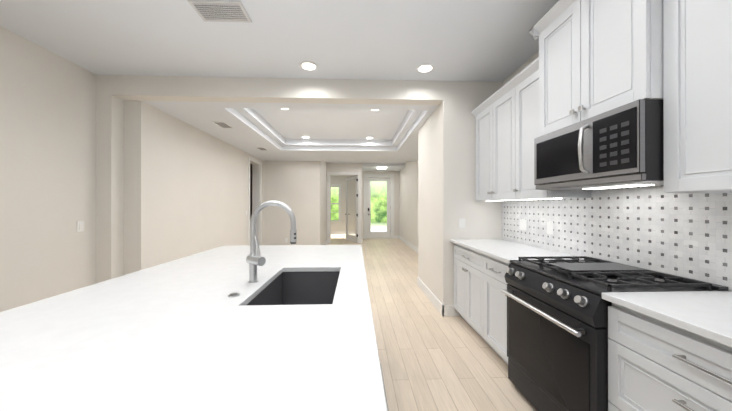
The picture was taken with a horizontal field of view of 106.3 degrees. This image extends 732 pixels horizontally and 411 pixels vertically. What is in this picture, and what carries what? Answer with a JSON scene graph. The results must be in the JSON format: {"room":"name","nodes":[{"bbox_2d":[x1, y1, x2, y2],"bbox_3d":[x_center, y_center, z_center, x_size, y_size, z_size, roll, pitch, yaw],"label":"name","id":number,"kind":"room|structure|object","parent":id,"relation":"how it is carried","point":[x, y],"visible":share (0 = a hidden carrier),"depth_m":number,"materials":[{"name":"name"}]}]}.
{"room":"kitchen","nodes":[
{"label":"kitchen","id":0,"kind":"room"},
{"bbox_2d":[0,26,538,315],"bbox_3d":[-1.418,-0.348,5.422,6.366,3.350,15.200,0,0,-2],"label":"wall","id":1,"kind":"structure","parent":0,"point":[135,186],"depth_m":3.30,"materials":[{"name":"beige paint"}]},
{"bbox_2d":[77,221,83,231],"bbox_3d":[-3.072,0.224,2.955,0.008,0.115,0.075,0,0,-2],"label":"light switch","id":2,"kind":"object","parent":1,"relation":"attached to","point":[80,226],"visible":1,"depth_m":2.95,"materials":[{"name":"white plastic"}]},
{"bbox_2d":[248,156,261,244],"bbox_3d":[-2.858,0.067,7.092,0.018,2.525,0.920,0,0,-2],"label":"door frame","id":3,"kind":"structure","parent":1,"relation":"attached to","point":[256,186],"depth_m":7.44,"materials":[{"name":"white wood"}]},
{"bbox_2d":[331,186,338,220],"bbox_3d":[-1.667,-0.087,12.887,0.850,1.650,0.040,0,0,-2],"label":"window","id":4,"kind":"structure","parent":1,"relation":"in","point":[334,206],"depth_m":12.89,"materials":[{"name":"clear glass"}]},
{"bbox_2d":[331,231,354,233],"bbox_3d":[-1.914,1.273,12.799,3.050,0.130,0.014,0,0,-2],"label":"baseboard","id":5,"kind":"structure","parent":1,"relation":"attached to","point":[332,232],"depth_m":12.82,"materials":[{"name":"white wood"}]},
{"bbox_2d":[327,172,360,243],"bbox_3d":[-0.772,0.081,9.715,1.180,2.505,0.168,0,0,-2],"label":"door frame","id":6,"kind":"structure","parent":1,"relation":"attached to","point":[329,174],"depth_m":9.65,"materials":[{"name":"white wood"}]},
{"bbox_2d":[345,176,357,242],"bbox_3d":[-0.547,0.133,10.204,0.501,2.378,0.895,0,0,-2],"label":"door leaf","id":7,"kind":"structure","parent":1,"relation":"in","point":[353,238],"depth_m":10.02,"materials":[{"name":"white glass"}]},
{"bbox_2d":[367,178,390,237],"bbox_3d":[0.519,0.100,11.072,0.954,2.446,0.107,0,0,-2],"label":"front door","id":8,"kind":"structure","parent":1,"relation":"in","point":[377,234],"depth_m":11.09,"materials":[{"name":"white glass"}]},
{"bbox_2d":[364,174,393,238],"bbox_3d":[0.515,0.033,11.092,1.220,2.605,0.218,0,0,-2],"label":"door frame","id":9,"kind":"structure","parent":1,"relation":"attached to","point":[391,176],"depth_m":11.00,"materials":[{"name":"white wood"}]},
{"bbox_2d":[399,236,417,252],"bbox_3d":[1.450,1.266,7.833,0.014,0.130,6.400,0,0,-2],"label":"baseboard","id":10,"kind":"structure","parent":1,"relation":"attached to","point":[406,242],"depth_m":8.86,"materials":[{"name":"white wood"}]},
{"bbox_2d":[417,277,444,315],"bbox_3d":[0.896,1.260,3.941,0.014,0.130,1.334,0,0,-2],"label":"baseboard","id":11,"kind":"structure","parent":1,"relation":"attached to","point":[439,306],"depth_m":3.71,"materials":[{"name":"white wood"}]},
{"bbox_2d":[459,219,464,227],"bbox_3d":[1.153,0.214,3.295,0.075,0.115,0.008,0,0,-2],"label":"light switch","id":12,"kind":"object","parent":1,"relation":"attached to","point":[461,223],"visible":1,"depth_m":3.29,"materials":[{"name":"white plastic"}]},
{"bbox_2d":[472,84,507,200],"bbox_3d":[1.492,-0.594,2.855,0.343,1.075,0.907,0,0,-2],"label":"upper cabinet","id":13,"kind":"object","parent":1,"relation":"attached to","point":[491,117],"depth_m":2.86,"materials":[{"name":"white paint"}]},
{"bbox_2d":[496,198,561,200],"bbox_3d":[1.463,-0.052,2.677,0.030,0.007,1.158,0,0,-2],"label":"light","id":14,"kind":"object","parent":13,"relation":"attached to","point":[542,198],"depth_m":2.42,"materials":[{"name":"white plastic"}]},
{"bbox_2d":[508,60,590,199],"bbox_3d":[1.514,-0.595,2.288,0.343,1.075,0.471,0,0,-2],"label":"upper cabinet","id":15,"kind":"object","parent":1,"relation":"attached to","point":[522,87],"depth_m":2.34,"materials":[{"name":"white paint"}]},
{"bbox_2d":[536,0,663,137],"bbox_3d":[1.503,-0.919,1.669,0.413,0.838,0.763,0,0,-2],"label":"upper cabinet","id":16,"kind":"object","parent":1,"relation":"attached to","point":[595,58],"depth_m":1.57,"materials":[{"name":"white paint"}]},
{"bbox_2d":[534,99,663,189],"bbox_3d":[1.454,-0.302,1.667,0.495,0.388,0.756,0,0,-2],"label":"microwave","id":17,"kind":"object","parent":16,"relation":"attached to","point":[620,147],"visible":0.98,"depth_m":1.46,"materials":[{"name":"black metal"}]},
{"bbox_2d":[502,185,731,290],"bbox_3d":[1.726,0.151,1.220,0.008,0.580,4.199,0,0,-2],"label":"tile backsplash","id":18,"kind":"structure","parent":1,"relation":"attached to","point":[659,229],"depth_m":1.70,"materials":[{"name":"white tile"}]},
{"bbox_2d":[520,219,526,230],"bbox_3d":[1.653,0.204,2.889,0.008,0.115,0.120,0,0,-2],"label":"light switch","id":19,"kind":"object","parent":18,"relation":"attached to","point":[523,224],"visible":1,"depth_m":2.87,"materials":[{"name":"white plastic"}]},
{"bbox_2d":[547,221,552,234],"bbox_3d":[1.669,0.203,2.489,0.008,0.115,0.075,0,0,-2],"label":"light switch","id":20,"kind":"object","parent":18,"relation":"attached to","point":[549,227],"visible":1,"depth_m":2.49,"materials":[{"name":"white plastic"}]},
{"bbox_2d":[663,0,731,192],"bbox_3d":[1.568,-0.597,0.898,0.343,1.075,0.778,0,0,-2],"label":"upper cabinet","id":21,"kind":"object","parent":1,"relation":"attached to","point":[697,102],"depth_m":1.16,"materials":[{"name":"white paint"}]},
{"bbox_2d":[112,75,442,104],"bbox_3d":[-0.996,-1.646,3.304,3.845,0.760,0.170,0,0,-2],"label":"header beam","id":22,"kind":"structure","parent":0,"point":[250,89],"depth_m":3.23,"materials":[{"name":"beige paint"}]},
{"bbox_2d":[0,0,558,170],"bbox_3d":[-1.468,-1.643,5.422,6.066,0.760,14.800,0,0,-2],"label":"ceiling","id":23,"kind":"structure","parent":0,"point":[476,40],"depth_m":2.65,"materials":[{"name":"white paint"}]},
{"bbox_2d":[187,0,251,22],"bbox_3d":[-1.112,-1.491,2.113,0.380,0.011,0.220,0,0,-2],"label":"ceiling vent","id":24,"kind":"object","parent":23,"relation":"in","point":[218,11],"visible":0.96,"depth_m":2.10,"materials":[{"name":"white metal"}]},
{"bbox_2d":[212,121,233,127],"bbox_3d":[-2.228,-1.257,4.291,0.180,0.012,0.320,0,0,-2],"label":"ceiling vent","id":25,"kind":"object","parent":23,"relation":"in","point":[223,124],"visible":0.89,"depth_m":4.25,"materials":[{"name":"white metal"}]},
{"bbox_2d":[300,61,317,70],"bbox_3d":[-0.614,-1.492,2.943,0.190,0.006,0.190,0,0,-2],"label":"recessed light","id":26,"kind":"object","parent":23,"relation":"in","point":[308,66],"visible":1,"depth_m":2.94,"materials":[{"name":"white plastic"}]},
{"bbox_2d":[416,64,433,72],"bbox_3d":[0.645,-1.492,2.992,0.190,0.006,0.190,0,0,-2],"label":"recessed light","id":27,"kind":"object","parent":23,"relation":"in","point":[424,68],"visible":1,"depth_m":2.98,"materials":[{"name":"white plastic"}]},
{"bbox_2d":[326,234,536,410],"bbox_3d":[-1.805,1.387,5.504,8.500,0.120,15.400,0,0,-2],"label":"floor","id":28,"kind":"structure","parent":0,"point":[431,358],"depth_m":2.50,"materials":[{"name":"beige wood"}]},
{"bbox_2d":[364,265,388,410],"bbox_3d":[-0.611,0.876,1.548,1.277,0.887,2.480,0,0,-2],"label":"kitchen island","id":29,"kind":"object","parent":28,"relation":"on","point":[364,265],"depth_m":0.97,"materials":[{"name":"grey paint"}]},
{"bbox_2d":[0,245,387,410],"bbox_3d":[-0.696,0.417,1.547,1.397,0.030,2.498,0,0,-2],"label":"island countertop","id":30,"kind":"structure","parent":29,"relation":"on","point":[184,334],"depth_m":0.79,"materials":[{"name":"white stone"}]},
{"bbox_2d":[240,200,296,283],"bbox_3d":[-0.500,0.187,1.440,0.264,0.430,0.100,0,0,-2],"label":"faucet","id":31,"kind":"object","parent":30,"relation":"on","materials":[{"name":"silver metal"}]},
{"bbox_2d":[248,268,335,303],"bbox_3d":[-0.338,0.545,1.450,0.399,0.251,0.704,0,0,-2],"label":"sink","id":32,"kind":"object","parent":30,"relation":"in","point":[293,285],"depth_m":1.79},
{"bbox_2d":[380,363,388,410],"bbox_3d":[-0.249,0.874,0.662,0.622,0.868,0.594,0,0,-2],"label":"dishwasher","id":33,"kind":"object","parent":29,"relation":"in","point":[380,363],"depth_m":0.81,"materials":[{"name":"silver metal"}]},
{"bbox_2d":[454,243,477,332],"bbox_3d":[1.355,0.878,2.872,0.599,0.887,0.859,0,0,-2],"label":"base cabinet","id":34,"kind":"object","parent":28,"relation":"on","point":[465,260],"depth_m":2.88,"materials":[{"name":"white paint"}]},
{"bbox_2d":[478,255,509,364],"bbox_3d":[1.377,0.877,2.304,0.599,0.887,0.520,0,0,-2],"label":"base cabinet","id":35,"kind":"object","parent":28,"relation":"on","point":[492,303],"depth_m":2.34,"materials":[{"name":"white paint"}]},
{"bbox_2d":[450,239,581,262],"bbox_3d":[1.348,0.418,2.673,0.629,0.030,1.258,0,0,-2],"label":"countertop","id":36,"kind":"structure","parent":35,"relation":"on","point":[503,250],"depth_m":2.51,"materials":[{"name":"white stone"}]},
{"bbox_2d":[501,256,728,410],"bbox_3d":[1.345,0.845,1.661,0.712,0.954,0.760,0,0,-2],"label":"range","id":37,"kind":"object","parent":28,"relation":"on","point":[557,332],"visible":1,"depth_m":1.52,"materials":[{"name":"black metal"}]},
{"bbox_2d":[604,299,731,410],"bbox_3d":[1.432,0.875,0.879,0.599,0.887,0.805,0,0,-2],"label":"base cabinet","id":38,"kind":"object","parent":28,"relation":"on","point":[669,351],"depth_m":1.05,"materials":[{"name":"white paint"}]},
{"bbox_2d":[602,291,731,350],"bbox_3d":[1.445,0.415,0.195,0.629,0.030,2.175,0,0,-2],"label":"countertop","id":39,"kind":"structure","parent":38,"relation":"on","point":[706,314],"depth_m":1.08,"materials":[{"name":"white stone"}]},
{"label":"outside","id":40,"kind":"structure","parent":0,"visible":0},
{"bbox_2d":[331,181,386,231],"bbox_3d":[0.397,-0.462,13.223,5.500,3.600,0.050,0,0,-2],"label":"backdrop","id":41,"kind":"structure","parent":40,"point":[373,197],"depth_m":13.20,"materials":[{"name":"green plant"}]}
]}

